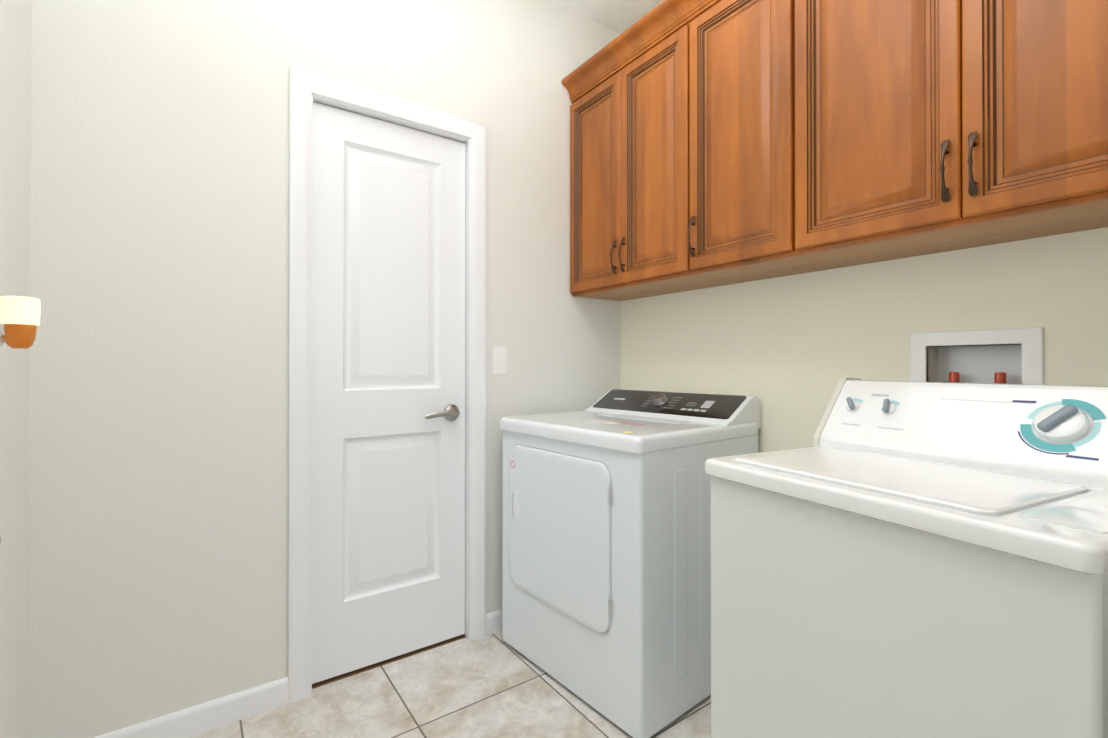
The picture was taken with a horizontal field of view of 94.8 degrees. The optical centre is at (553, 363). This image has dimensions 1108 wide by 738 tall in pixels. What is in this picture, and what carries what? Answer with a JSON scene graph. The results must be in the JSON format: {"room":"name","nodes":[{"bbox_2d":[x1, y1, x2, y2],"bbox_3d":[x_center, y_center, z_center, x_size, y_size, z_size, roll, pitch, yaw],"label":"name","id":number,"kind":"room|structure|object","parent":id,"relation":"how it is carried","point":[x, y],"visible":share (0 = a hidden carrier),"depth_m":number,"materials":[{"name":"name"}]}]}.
{"room":"laundry room","nodes":[
{"label":"laundry room","id":0,"kind":"room"},
{"bbox_2d":[0,0,31,737],"bbox_3d":[-0.687,-0.276,0.260,0.115,2.780,2.800,0,0,-35],"label":"wall","id":1,"kind":"structure","parent":0,"point":[15,122],"depth_m":1.23,"materials":[{"name":"white paint"}]},
{"bbox_2d":[0,296,40,348],"bbox_3d":[-1.100,-0.054,1.026,0.094,0.160,0.070,0,0,-35],"label":"wall lamp","id":2,"kind":"object","parent":1,"relation":"attached to","point":[19,319],"visible":1,"depth_m":1.02,"materials":[{"name":"glass"}]},
{"bbox_2d":[28,0,620,737],"bbox_3d":[-0.556,-0.268,1.995,2.328,2.780,0.115,0,0,-35],"label":"wall","id":3,"kind":"structure","parent":0,"point":[158,362],"depth_m":1.55,"materials":[{"name":"white paint"}]},
{"bbox_2d":[94,677,288,737],"bbox_3d":[-1.115,1.078,1.516,0.580,0.083,0.013,0,0,-35],"label":"baseboard","id":4,"kind":"structure","parent":3,"relation":"attached to","point":[192,721],"depth_m":1.56,"materials":[{"name":"white wood"}]},
{"bbox_2d":[288,66,486,703],"bbox_3d":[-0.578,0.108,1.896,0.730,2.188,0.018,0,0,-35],"label":"door frame","id":5,"kind":"structure","parent":3,"relation":"attached to","point":[304,85],"depth_m":1.72,"materials":[{"name":"white wood"}]},
{"bbox_2d":[312,102,464,683],"bbox_3d":[-0.595,0.100,1.919,0.580,2.017,0.093,0,0,-35],"label":"closet door","id":6,"kind":"structure","parent":3,"relation":"in","point":[388,501],"depth_m":1.91,"materials":[{"name":"white wood"}]},
{"bbox_2d":[487,609,501,635],"bbox_3d":[0.016,1.082,2.314,0.730,0.083,0.013,0,0,-35],"label":"baseboard","id":7,"kind":"structure","parent":3,"relation":"attached to","point":[494,619],"depth_m":2.12,"materials":[{"name":"white wood"}]},
{"bbox_2d":[492,347,506,374],"bbox_3d":[-0.227,-0.012,2.148,0.070,0.117,0.011,0,0,-35],"label":"light switch","id":8,"kind":"object","parent":3,"relation":"attached to","point":[499,360],"visible":1,"depth_m":2.14,"materials":[{"name":"white plastic"}]},
{"bbox_2d":[190,631,710,737],"bbox_3d":[-0.038,1.147,1.252,2.328,0.063,3.685,0,0,-35],"label":"floor","id":9,"kind":"structure","parent":0,"point":[495,685],"depth_m":1.66,"materials":[{"name":"tile"}]},
{"bbox_2d":[500,389,760,737],"bbox_3d":[0.277,0.621,1.977,0.700,1.002,0.745,0,0,-39],"label":"dryer","id":10,"kind":"object","parent":9,"relation":"on","point":[606,555],"visible":0.98,"depth_m":1.65,"materials":[{"name":"white metal"}]},
{"bbox_2d":[705,377,1107,737],"bbox_3d":[0.818,0.578,1.097,0.661,1.079,0.696,0,0,-27],"label":"washer","id":11,"kind":"object","parent":9,"relation":"on","point":[903,559],"visible":1,"depth_m":0.94,"materials":[{"name":"white metal"}]},
{"bbox_2d":[554,0,662,33],"bbox_3d":[0.217,-1.703,0.904,2.328,0.080,2.800,0,0,-35],"label":"ceiling","id":12,"kind":"structure","parent":0,"point":[620,16],"depth_m":2.38,"materials":[{"name":"white paint"}]},
{"bbox_2d":[621,0,1107,452],"bbox_3d":[1.122,-0.270,1.535,0.115,2.780,2.800,0,0,-35],"label":"wall","id":13,"kind":"structure","parent":0,"point":[789,352],"depth_m":1.66,"materials":[{"name":"beige paint"}]},
{"bbox_2d":[565,0,728,300],"bbox_3d":[0.403,-0.818,2.174,0.327,0.985,0.701,0,0,-35],"label":"upper cabinet","id":14,"kind":"object","parent":13,"relation":"attached to","point":[625,109],"depth_m":2.04,"materials":[{"name":"brown wood"}]},
{"bbox_2d":[681,0,834,283],"bbox_3d":[0.715,-0.820,1.731,0.327,0.985,0.383,0,0,-35],"label":"upper cabinet","id":15,"kind":"object","parent":13,"relation":"attached to","point":[714,143],"depth_m":1.65,"materials":[{"name":"brown wood"}]},
{"bbox_2d":[785,0,1107,267],"bbox_3d":[1.055,-0.822,1.250,0.327,0.985,0.796,0,0,-35],"label":"upper cabinet","id":16,"kind":"object","parent":13,"relation":"attached to","point":[913,128],"depth_m":1.20,"materials":[{"name":"brown wood"}]},
{"bbox_2d":[910,327,1043,384],"bbox_3d":[1.180,0.024,1.422,0.097,0.230,0.290,0,0,-35],"label":"washer outlet box","id":17,"kind":"object","parent":13,"relation":"attached to","point":[1023,363],"visible":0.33,"depth_m":1.43,"materials":[{"name":"white plastic"}]}
]}

